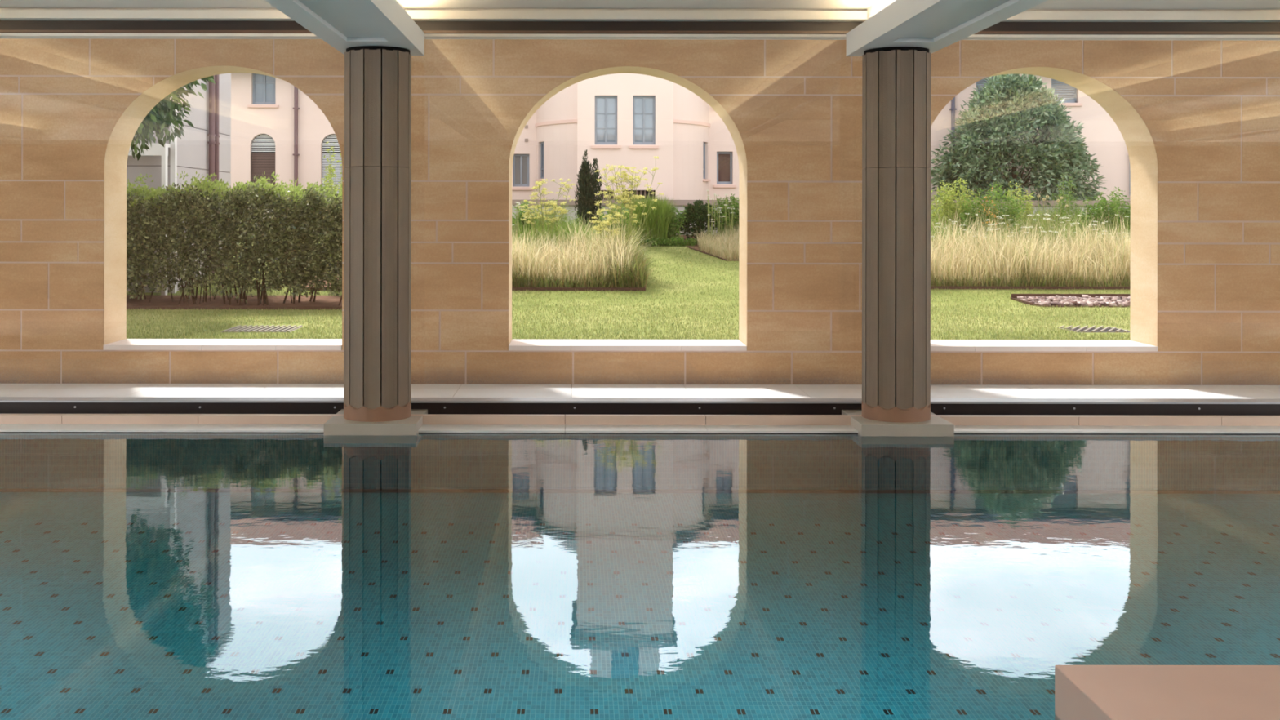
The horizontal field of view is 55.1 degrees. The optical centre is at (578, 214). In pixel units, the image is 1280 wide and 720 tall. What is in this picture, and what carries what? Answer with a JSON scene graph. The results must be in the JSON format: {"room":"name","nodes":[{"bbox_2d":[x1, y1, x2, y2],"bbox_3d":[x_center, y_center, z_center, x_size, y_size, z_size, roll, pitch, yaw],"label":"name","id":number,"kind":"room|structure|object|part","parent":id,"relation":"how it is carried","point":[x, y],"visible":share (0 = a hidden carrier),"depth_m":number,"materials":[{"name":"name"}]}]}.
{"room":"indoor swimming pool","nodes":[
{"label":"indoor swimming pool","id":0,"kind":"room"},
{"bbox_2d":[0,486,1279,719],"bbox_3d":[0.997,2.171,5.700,24.800,0.200,7.200,0,0,0],"label":"floor","id":1,"kind":"structure","parent":0,"point":[114,606],"depth_m":6.66,"materials":[{"name":"tile"}]},
{"bbox_2d":[1054,665,1279,719],"bbox_3d":[4.527,1.777,3.055,5.940,0.599,1.910,0,0,0],"label":"stone platform","id":2,"kind":"object","parent":1,"relation":"on","point":[1082,692],"visible":1,"depth_m":3.81,"materials":[{"name":"beige stone"}]},
{"bbox_2d":[0,38,1279,385],"bbox_3d":[1.000,-0.267,12.200,24.800,4.396,0.600,0,0,0],"label":"wall","id":3,"kind":"structure","parent":0,"point":[1197,122],"depth_m":11.90,"materials":[{"name":"stone"}]},
{"bbox_2d":[102,338,342,350],"bbox_3d":[-3.459,1.292,12.199,2.311,0.047,0.622,0,0,0],"label":"window sill","id":4,"kind":"structure","parent":3,"relation":"attached to","point":[126,344],"depth_m":11.94,"materials":[{"name":"stone"}]},
{"bbox_2d":[508,339,746,351],"bbox_3d":[0.476,1.297,12.199,2.311,0.047,0.622,0,0,0],"label":"window sill","id":5,"kind":"structure","parent":3,"relation":"attached to","point":[515,344],"depth_m":11.96,"materials":[{"name":"stone"}]},
{"bbox_2d":[0,7,1279,22],"bbox_3d":[1.003,-1.901,11.050,24.800,0.735,2.900,0,0,0],"label":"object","id":6,"kind":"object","parent":3,"relation":"attached to","point":[6,13],"depth_m":9.60,"materials":[{"name":"paint"}]},
{"bbox_2d":[930,339,1158,351],"bbox_3d":[4.469,1.303,12.199,2.311,0.047,0.622,0,0,0],"label":"window sill","id":7,"kind":"structure","parent":3,"relation":"attached to","point":[935,344],"depth_m":11.96,"materials":[{"name":"stone"}]},
{"bbox_2d":[0,383,1279,398],"bbox_3d":[0.998,1.710,10.820,24.800,0.122,2.200,0,0,0],"label":"ledge","id":8,"kind":"structure","parent":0,"point":[147,390],"depth_m":11.44,"materials":[{"name":"beige stone"}]},
{"bbox_2d":[0,20,343,413],"bbox_3d":[-3.519,0.053,9.790,3.965,3.185,0.180,0,0,0],"label":"window","id":9,"kind":"structure","parent":8,"relation":"on","point":[35,29],"depth_m":9.72,"materials":[{"name":"metal"}]},
{"bbox_3d":[-3.516,-1.502,9.790,3.965,0.075,0.140,0,0,0],"label":"rail","id":10,"kind":"part","parent":9,"relation":"part of","materials":[{"name":"metal"}]},
{"bbox_3d":[-3.521,1.567,9.790,3.965,0.157,0.140,0,0,0],"label":"rail","id":11,"kind":"part","parent":9,"relation":"part of","materials":[{"name":"metal"}]},
{"bbox_2d":[410,21,862,415],"bbox_3d":[0.446,0.058,9.790,3.965,3.185,0.180,0,0,0],"label":"window","id":12,"kind":"structure","parent":8,"relation":"on","point":[620,30],"depth_m":9.72,"materials":[{"name":"metal"}]},
{"bbox_3d":[0.444,1.572,9.790,3.965,0.157,0.140,0,0,0],"label":"rail","id":13,"kind":"part","parent":12,"relation":"part of","materials":[{"name":"metal"}]},
{"bbox_3d":[0.449,-1.497,9.790,3.965,0.075,0.140,0,0,0],"label":"rail","id":14,"kind":"part","parent":12,"relation":"part of","materials":[{"name":"metal"}]},
{"bbox_2d":[930,22,1279,415],"bbox_3d":[4.411,0.064,9.790,3.965,3.185,0.180,0,0,0],"label":"trim","id":15,"kind":"structure","parent":8,"relation":"on","point":[1204,31],"depth_m":9.72,"materials":[{"name":"metal"}]},
{"bbox_3d":[4.409,1.578,9.790,3.965,0.157,0.140,0,0,0],"label":"rail","id":16,"kind":"part","parent":15,"relation":"part of","materials":[{"name":"metal"}]},
{"bbox_3d":[4.414,-1.491,9.790,3.965,0.075,0.140,0,0,0],"label":"rail","id":17,"kind":"part","parent":15,"relation":"part of","materials":[{"name":"metal"}]},
{"bbox_2d":[0,0,1279,9],"bbox_3d":[1.002,-1.744,3.510,24.800,0.250,12.220,0,0,0],"label":"ceiling","id":18,"kind":"structure","parent":0,"point":[678,4],"depth_m":9.42,"materials":[{"name":"paint"}]},
{"bbox_2d":[264,0,424,55],"bbox_3d":[-1.534,-1.441,4.200,0.624,0.363,11.000,0,0,0],"label":"ceiling beam","id":19,"kind":"structure","parent":18,"relation":"attached to","point":[343,24],"depth_m":8.18,"materials":[{"name":"paint"}]},
{"bbox_2d":[846,0,1047,56],"bbox_3d":[2.431,-1.435,4.200,0.624,0.363,11.000,0,0,0],"label":"ceiling beam","id":20,"kind":"structure","parent":18,"relation":"attached to","point":[934,25],"depth_m":8.23,"materials":[{"name":"paint"}]},
{"bbox_2d":[0,434,1279,490],"bbox_3d":[0.997,1.858,9.215,24.800,0.426,0.170,0,0,0],"label":"wall","id":21,"kind":"structure","parent":0,"point":[45,461],"depth_m":9.13,"materials":[{"name":"tile"}]},
{"bbox_2d":[0,488,1279,493],"bbox_3d":[0.997,2.060,9.121,24.800,0.022,0.018,0,0,0],"label":"trim","id":22,"kind":"structure","parent":21,"relation":"attached to","point":[418,491],"depth_m":9.11,"materials":[{"name":"brown tile"}]},
{"bbox_2d":[0,431,1279,435],"bbox_3d":[0.998,1.636,9.223,24.800,0.018,0.155,0,0,0],"label":"trim","id":23,"kind":"structure","parent":21,"relation":"on","point":[1,433],"depth_m":9.14,"materials":[{"name":"stone"}]},
{"bbox_2d":[0,424,1279,433],"bbox_3d":[0.998,1.620,9.265,24.797,0.014,0.270,0,0,0],"label":"trim","id":24,"kind":"structure","parent":21,"relation":"attached to","point":[3,428],"depth_m":9.22,"materials":[{"name":"stone"}]},
{"bbox_2d":[0,413,1279,426],"bbox_3d":[0.998,1.588,9.425,24.796,0.087,0.070,0,0,0],"label":"trim","id":25,"kind":"structure","parent":21,"relation":"attached to","point":[5,419],"depth_m":9.39,"materials":[{"name":"stone"}]},
{"bbox_3d":[0.998,1.781,9.590,24.800,0.300,0.260,0,0,0],"label":"trim","id":26,"kind":"structure","parent":0,"visible":0},
{"bbox_2d":[324,45,427,443],"bbox_3d":[-1.536,0.215,9.370,0.684,2.946,0.684,0,0,0],"label":"fluted column","id":27,"kind":"structure","parent":26,"relation":"on","point":[377,409],"depth_m":9.16,"materials":[{"name":"stone"}]},
{"bbox_2d":[841,46,954,444],"bbox_3d":[2.429,0.220,9.370,0.684,2.946,0.684,0,0,0],"label":"fluted column","id":28,"kind":"structure","parent":26,"relation":"on","point":[896,80],"depth_m":9.16,"materials":[{"name":"stone"}]},
{"label":"outside","id":29,"kind":"structure","parent":0,"visible":0},
{"bbox_2d":[126,234,1130,340],"bbox_3d":[1.999,0.797,26.240,56.000,1.011,27.520,0,0,0],"label":"lawn","id":30,"kind":"structure","parent":29,"point":[671,260],"depth_m":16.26,"materials":[{"name":"green plant"}]},
{"bbox_2d":[128,143,170,295],"bbox_3d":[-8.501,0.070,17.885,4.999,2.219,0.210,0,0,0],"label":"porch","id":31,"kind":"object","parent":30,"relation":"on","point":[157,149],"visible":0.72,"depth_m":17.78,"materials":[{"name":"paint"}]},
{"bbox_3d":[-6.030,0.162,17.830,0.058,2.043,0.100,0,0,0],"label":"post","id":32,"kind":"part","parent":31,"relation":"part of","materials":[{"name":"white paint"}]},
{"bbox_2d":[128,75,215,159],"bbox_3d":[-6.038,-1.357,16.373,2.521,5.261,2.121,0,0,0],"label":"broadleaf tree","id":33,"kind":"object","parent":30,"relation":"on","point":[155,117],"visible":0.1,"depth_m":16.30,"materials":[{"name":"green plant"}]},
{"bbox_2d":[126,73,231,293],"bbox_3d":[-8.932,-1.282,19.495,6.232,5.400,3.010,0,0,0],"label":"grey wing","id":34,"kind":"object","parent":30,"relation":"on","point":[205,148],"visible":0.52,"depth_m":19.17},
{"bbox_3d":[-5.963,-1.278,18.030,0.070,5.200,0.080,0,0,0],"label":"corner trim","id":35,"kind":"part","parent":34,"relation":"part of","materials":[{"name":"white paint"}]},
{"bbox_2d":[126,294,342,306],"bbox_3d":[-5.752,1.291,17.060,5.700,0.244,1.480,0,0,0],"label":"soil","id":36,"kind":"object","parent":30,"relation":"on","point":[156,300],"visible":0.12,"depth_m":17.07,"materials":[{"name":"brown soil"}]},
{"bbox_2d":[126,170,342,306],"bbox_3d":[-5.638,0.312,16.973,5.890,1.906,1.557,0,0,0],"label":"hedge","id":37,"kind":"object","parent":36,"relation":"on","point":[160,212],"visible":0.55,"depth_m":16.46,"materials":[{"name":"green plant"}]},
{"bbox_2d":[126,306,342,310],"bbox_3d":[-5.752,1.290,16.290,5.700,0.145,0.020,0,0,0],"label":"edging","id":38,"kind":"object","parent":30,"relation":"on","point":[264,308],"visible":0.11,"depth_m":16.28,"materials":[{"name":"grey stone"}]},
{"bbox_2d":[220,324,302,332],"bbox_3d":[-3.542,1.295,13.760,0.760,0.046,0.720,0,0,0],"label":"drain grate","id":39,"kind":"object","parent":30,"relation":"on","point":[269,329],"visible":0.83,"depth_m":13.69,"materials":[{"name":"metal"}]},
{"bbox_2d":[320,142,342,291],"bbox_3d":[-3.621,-0.073,18.390,0.616,2.464,0.814,0,0,0],"label":"shrub","id":40,"kind":"object","parent":30,"relation":"on","point":[331,170],"visible":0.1,"depth_m":18.27,"materials":[{"name":"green plant"}]},
{"bbox_2d":[302,269,574,287],"bbox_3d":[-1.591,0.920,20.485,5.220,0.716,4.430,0,0,0],"label":"soil","id":41,"kind":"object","parent":30,"relation":"on","point":[307,286],"visible":0.08,"depth_m":18.73,"materials":[{"name":"brown soil"}]},
{"bbox_2d":[511,201,527,241],"bbox_3d":[-1.214,0.308,21.153,0.655,1.075,1.294,0,0,0],"label":"umbel","id":42,"kind":"object","parent":41,"relation":"on","point":[517,208],"visible":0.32,"depth_m":20.99,"materials":[{"name":"green plant"}]},
{"bbox_2d":[511,200,541,234],"bbox_3d":[-0.962,0.206,22.172,0.718,0.966,0.792,0,0,0],"label":"shrub","id":43,"kind":"object","parent":41,"relation":"on","point":[521,211],"visible":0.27,"depth_m":22.06,"materials":[{"name":"green plant"}]},
{"bbox_2d":[516,177,575,247],"bbox_3d":[-0.537,0.125,20.591,0.972,1.492,0.572,0,0,0],"label":"fennel","id":44,"kind":"object","parent":41,"relation":"on","point":[539,183],"visible":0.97,"depth_m":20.55,"materials":[{"name":"yellow plant"}]},
{"bbox_2d":[529,197,579,235],"bbox_3d":[-0.417,0.206,21.813,0.946,1.065,0.911,0,0,0],"label":"shrub","id":45,"kind":"object","parent":41,"relation":"on","point":[553,215],"visible":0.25,"depth_m":21.72,"materials":[{"name":"green plant"}]},
{"bbox_2d":[511,267,648,287],"bbox_3d":[-0.499,0.915,18.532,3.305,0.421,1.070,0,0,0],"label":"weeds","id":46,"kind":"object","parent":41,"relation":"on","point":[515,282],"visible":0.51,"depth_m":18.36,"materials":[{"name":"green plant"}]},
{"bbox_2d":[511,200,652,253],"bbox_3d":[-0.715,0.307,21.317,4.179,1.163,3.499,0,0,3],"label":"grass","id":47,"kind":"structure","parent":41,"relation":"on","point":[562,224],"depth_m":21.08,"materials":[{"name":"green plant"}]},
{"bbox_2d":[511,213,658,287],"bbox_3d":[-0.668,0.452,19.384,4.011,1.318,3.086,0,0,4],"label":"dry grass","id":48,"kind":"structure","parent":41,"relation":"on","point":[567,259],"depth_m":18.79,"materials":[{"name":"beige plant"}]},
{"bbox_2d":[586,200,627,266],"bbox_3d":[0.453,0.402,19.225,0.652,1.269,0.557,0,0,0],"label":"fennel","id":49,"kind":"object","parent":41,"relation":"on","point":[603,228],"visible":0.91,"depth_m":19.14,"materials":[{"name":"yellow plant"}]},
{"bbox_2d":[595,199,635,244],"bbox_3d":[0.637,0.245,21.595,0.766,1.042,0.809,0,0,0],"label":"shrub","id":50,"kind":"object","parent":41,"relation":"on","point":[622,210],"visible":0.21,"depth_m":21.42,"materials":[{"name":"green plant"}]},
{"bbox_2d":[591,222,663,287],"bbox_3d":[0.759,0.604,20.365,1.275,1.047,4.924,0,0,0],"label":"weeds","id":51,"kind":"object","parent":41,"relation":"on","point":[638,268],"visible":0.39,"depth_m":18.48,"materials":[{"name":"green plant"}]},
{"bbox_2d":[594,155,663,254],"bbox_3d":[0.811,0.022,19.617,1.130,1.930,0.536,0,0,0],"label":"fennel","id":52,"kind":"object","parent":41,"relation":"on","point":[620,197],"visible":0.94,"depth_m":19.62,"materials":[{"name":"yellow plant"}]},
{"bbox_2d":[297,287,645,290],"bbox_3d":[-1.602,1.158,18.260,5.200,0.145,0.020,0,0,0],"label":"edging","id":53,"kind":"object","parent":30,"relation":"on","point":[320,288],"visible":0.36,"depth_m":18.25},
{"bbox_2d":[573,149,603,234],"bbox_3d":[0.199,-0.357,23.202,0.565,1.784,0.503,0,0,35],"label":"cypress","id":54,"kind":"object","parent":30,"relation":"on","point":[586,197],"visible":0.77,"depth_m":23.11,"materials":[{"name":"green plant"}]},
{"bbox_2d":[620,194,679,245],"bbox_3d":[1.274,0.071,23.038,1.372,1.001,1.235,0,0,0],"label":"ornamental grass","id":55,"kind":"object","parent":30,"relation":"on","point":[658,226],"depth_m":22.74,"materials":[{"name":"green plant"}]},
{"bbox_2d":[636,236,697,246],"bbox_3d":[1.568,0.528,22.714,1.378,0.264,0.318,0,0,0],"label":"ground cover","id":56,"kind":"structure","parent":30,"relation":"on","point":[692,242],"depth_m":22.65,"materials":[{"name":"green plant"}]},
{"bbox_2d":[666,204,688,239],"bbox_3d":[1.729,0.174,23.259,0.721,0.763,0.865,0,0,0],"label":"shrub","id":57,"kind":"object","parent":30,"relation":"on","point":[672,231],"visible":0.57,"depth_m":23.05,"materials":[{"name":"green plant"}]},
{"bbox_2d":[230,72,1130,200],"bbox_3d":[4.255,-3.224,28.055,27.500,7.720,6.890,0,0,0],"label":"villa","id":58,"kind":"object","parent":30,"relation":"on","point":[627,120],"visible":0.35,"depth_m":26.44,"materials":[{"name":"pink painted plaster"},{"name":"terracotta tile"},{"name":"grey paint"}]},
{"bbox_3d":[-6.820,-2.342,26.485,0.659,0.055,0.090,0,0,0],"label":"sill","id":59,"kind":"part","parent":58,"relation":"part of","materials":[{"name":"stone"}]},
{"bbox_2d":[251,153,275,187],"bbox_3d":[-6.837,-0.886,26.597,0.524,0.880,0.014,0,0,0],"label":"blind","id":60,"kind":"object","parent":58,"relation":"hanging from","point":[260,162],"depth_m":26.59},
{"bbox_3d":[-6.819,-2.863,26.616,0.447,0.857,0.008,0,0,0],"label":"pane","id":61,"kind":"part","parent":58,"relation":"part of","materials":[{"name":"grey glass"}]},
{"bbox_2d":[322,153,342,193],"bbox_3d":[-5.307,-0.884,26.597,0.524,0.880,0.014,0,0,0],"label":"blind","id":62,"kind":"object","parent":58,"relation":"hanging from","point":[325,162],"depth_m":26.59,"materials":[{"name":"grey plastic"}]},
{"bbox_3d":[-1.246,-0.966,26.616,0.289,0.626,0.008,0,0,0],"label":"pane","id":63,"kind":"part","parent":58,"relation":"part of","materials":[{"name":"grey glass"}]},
{"bbox_3d":[-1.247,-0.560,26.485,0.501,0.055,0.090,0,0,0],"label":"sill","id":64,"kind":"part","parent":58,"relation":"part of","materials":[{"name":"stone"}]},
{"bbox_3d":[0.554,-1.915,24.836,0.386,0.915,0.008,0,0,0],"label":"pane","id":65,"kind":"part","parent":58,"relation":"part of","materials":[{"name":"grey glass"}]},
{"bbox_3d":[0.554,-1.365,24.705,0.588,0.055,0.090,0,0,0],"label":"sill","id":66,"kind":"part","parent":58,"relation":"part of","materials":[{"name":"stone"}]},
{"bbox_2d":[599,190,613,199],"bbox_3d":[0.566,-0.369,24.820,0.292,0.256,0.080,0,0,0],"label":"basement vent","id":67,"kind":"object","parent":58,"relation":"attached to","point":[611,192],"depth_m":24.82,"materials":[{"name":"black metal"}]},
{"bbox_2d":[623,190,654,199],"bbox_3d":[1.218,-0.368,24.820,0.655,0.256,0.080,0,0,0],"label":"basement vent","id":68,"kind":"object","parent":58,"relation":"attached to","point":[645,193],"depth_m":24.82,"materials":[{"name":"black metal"}]},
{"bbox_3d":[1.321,-1.364,24.705,0.588,0.055,0.090,0,0,0],"label":"sill","id":69,"kind":"part","parent":58,"relation":"part of","materials":[{"name":"stone"}]},
{"bbox_3d":[1.321,-1.913,24.836,0.386,0.915,0.008,0,0,0],"label":"pane","id":70,"kind":"part","parent":58,"relation":"part of","materials":[{"name":"grey glass"}]},
{"bbox_3d":[3.161,-1.017,26.616,0.274,0.626,0.008,0,0,0],"label":"pane","id":71,"kind":"part","parent":58,"relation":"part of","materials":[{"name":"brown glass"}]},
{"bbox_3d":[3.160,-0.612,26.485,0.486,0.055,0.090,0,0,0],"label":"sill","id":72,"kind":"part","parent":58,"relation":"part of","materials":[{"name":"stone"}]},
{"bbox_3d":[10.520,-2.376,26.485,0.717,0.055,0.090,0,0,0],"label":"sill","id":73,"kind":"part","parent":58,"relation":"part of","materials":[{"name":"stone"}]},
{"bbox_2d":[1128,168,1130,195],"bbox_3d":[12.205,-0.852,26.597,0.553,0.865,0.014,0,0,0],"label":"blind","id":74,"kind":"object","parent":58,"relation":"hanging from","point":[1130,168],"depth_m":26.59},
{"bbox_2d":[240,200,1130,235],"bbox_3d":[3.250,0.222,24.350,25.500,1.025,0.300,0,0,0],"label":"wall","id":75,"kind":"structure","parent":30,"relation":"on","point":[682,202],"depth_m":24.20,"materials":[{"name":"grey stone"}]},
{"bbox_2d":[688,247,727,261],"bbox_3d":[2.283,0.745,21.703,0.020,0.295,1.490,0,0,-20],"label":"edging","id":76,"kind":"object","parent":30,"relation":"on","point":[689,247],"visible":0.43,"depth_m":21.59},
{"bbox_2d":[680,235,738,261],"bbox_3d":[3.499,0.682,22.450,3.000,0.550,3.100,0,0,0],"label":"soil","id":77,"kind":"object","parent":30,"relation":"on","point":[695,246],"visible":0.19,"depth_m":22.49,"materials":[{"name":"brown soil"}]},
{"bbox_2d":[675,199,718,239],"bbox_3d":[2.284,0.154,23.277,0.827,0.900,0.742,0,0,-33],"label":"shrub","id":78,"kind":"object","parent":77,"relation":"on","point":[698,214],"visible":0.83,"depth_m":23.13,"materials":[{"name":"green plant"}]},
{"bbox_2d":[690,222,738,260],"bbox_3d":[3.064,0.447,21.926,2.057,0.694,2.395,0,0,-4],"label":"grass","id":79,"kind":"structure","parent":77,"relation":"on","point":[728,247],"depth_m":21.87,"materials":[{"name":"beige plant"}]},
{"bbox_2d":[706,190,734,239],"bbox_3d":[2.901,0.077,22.864,1.079,1.082,1.010,0,0,0],"label":"umbel","id":80,"kind":"object","parent":77,"relation":"on","point":[708,195],"visible":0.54,"depth_m":22.75,"materials":[{"name":"green plant"}]},
{"bbox_2d":[705,193,738,239],"bbox_3d":[3.100,0.066,23.286,1.451,0.983,0.921,0,0,0],"label":"shrub","id":81,"kind":"object","parent":77,"relation":"on","point":[735,215],"visible":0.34,"depth_m":23.15,"materials":[{"name":"green plant"}]},
{"bbox_2d":[930,73,1108,208],"bbox_3d":[9.007,-1.368,25.223,3.680,3.385,2.439,0,0,0],"label":"evergreen tree","id":82,"kind":"object","parent":30,"relation":"on","point":[1007,103],"visible":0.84,"depth_m":24.73,"materials":[{"name":"green plant"}]},
{"bbox_2d":[930,286,1130,289],"bbox_3d":[8.548,1.153,18.410,7.900,0.145,0.020,0,0,0],"label":"edging","id":83,"kind":"object","parent":30,"relation":"on","point":[931,287],"visible":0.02,"depth_m":18.40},
{"bbox_2d":[1010,293,1130,307],"bbox_3d":[9.211,1.262,17.270,5.974,0.235,0.820,0,0,0],"label":"flower bed","id":84,"kind":"object","parent":30,"relation":"on","point":[1109,300],"visible":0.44,"depth_m":17.33,"materials":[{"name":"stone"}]},
{"bbox_2d":[1056,325,1129,333],"bbox_3d":[5.823,1.308,13.850,0.650,0.046,0.700,0,0,0],"label":"drain grate","id":85,"kind":"object","parent":30,"relation":"on","point":[1083,329],"visible":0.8,"depth_m":13.74,"materials":[{"name":"metal"}]},
{"bbox_3d":[8.549,0.831,21.310,7.900,0.884,5.780,0,0,0],"label":"soil","id":86,"kind":"object","parent":30,"relation":"on","visible":0},
{"bbox_2d":[930,177,980,239],"bbox_3d":[6.804,0.010,22.187,1.166,1.379,0.888,0,0,12],"label":"shrub","id":87,"kind":"object","parent":86,"relation":"on","point":[951,206],"visible":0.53,"depth_m":22.05,"materials":[{"name":"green plant"}]},
{"bbox_2d":[957,182,1026,240],"bbox_3d":[7.325,0.081,21.757,1.220,1.338,0.838,0,0,0],"label":"shrub","id":88,"kind":"object","parent":86,"relation":"on","point":[996,195],"visible":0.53,"depth_m":21.66,"materials":[{"name":"green plant"}]},
{"bbox_2d":[977,186,1008,236],"bbox_3d":[7.275,0.145,21.455,0.514,1.281,0.551,0,0,0],"label":"shrub","id":89,"kind":"object","parent":86,"relation":"on","point":[985,197],"visible":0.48,"depth_m":21.50,"materials":[{"name":"green plant"}]},
{"bbox_2d":[1002,181,1041,232],"bbox_3d":[8.095,0.014,22.595,0.746,1.269,0.806,0,0,0],"label":"shrub","id":90,"kind":"object","parent":86,"relation":"on","point":[1028,207],"visible":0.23,"depth_m":22.52,"materials":[{"name":"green plant"}]},
{"bbox_2d":[932,213,1128,261],"bbox_3d":[7.261,0.478,20.498,4.169,1.013,2.054,0,0,0],"label":"umbel","id":91,"kind":"object","parent":86,"relation":"on","point":[1037,215],"visible":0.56,"depth_m":20.01,"materials":[{"name":"green plant"}]},
{"bbox_2d":[930,204,1130,286],"bbox_3d":[8.566,0.432,19.535,8.884,1.362,3.522,0,0,2],"label":"dry grass","id":92,"kind":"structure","parent":86,"relation":"on","point":[1093,261],"depth_m":18.94,"materials":[{"name":"beige plant"}]},
{"bbox_2d":[930,263,1130,286],"bbox_3d":[8.583,0.933,18.597,7.891,0.381,1.074,0,0,0],"label":"weeds","id":93,"kind":"object","parent":86,"relation":"on","point":[989,281],"visible":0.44,"depth_m":18.49,"materials":[{"name":"green plant"}]},
{"bbox_2d":[930,193,1130,256],"bbox_3d":[8.593,0.196,22.198,8.923,1.360,4.918,0,0,0],"label":"grass","id":94,"kind":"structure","parent":86,"relation":"on","point":[1037,212],"depth_m":21.42,"materials":[{"name":"plant"}]},
{"bbox_2d":[1011,207,1071,252],"bbox_3d":[8.009,0.349,21.195,0.980,0.953,0.808,0,0,0],"label":"shrub","id":95,"kind":"object","parent":86,"relation":"on","point":[1048,210],"visible":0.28,"depth_m":21.15,"materials":[{"name":"green plant"}]},
{"bbox_2d":[1047,172,1084,231],"bbox_3d":[9.149,-0.095,22.989,0.627,1.395,0.786,0,0,0],"label":"shrub","id":96,"kind":"object","parent":86,"relation":"on","point":[1060,205],"visible":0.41,"depth_m":22.92,"materials":[{"name":"green plant"}]},
{"bbox_2d":[1074,186,1130,237],"bbox_3d":[9.649,0.113,21.981,1.493,1.230,0.856,0,0,5],"label":"shrub","id":97,"kind":"object","parent":86,"relation":"on","point":[1123,211],"visible":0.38,"depth_m":21.89,"materials":[{"name":"green plant"}]}
]}

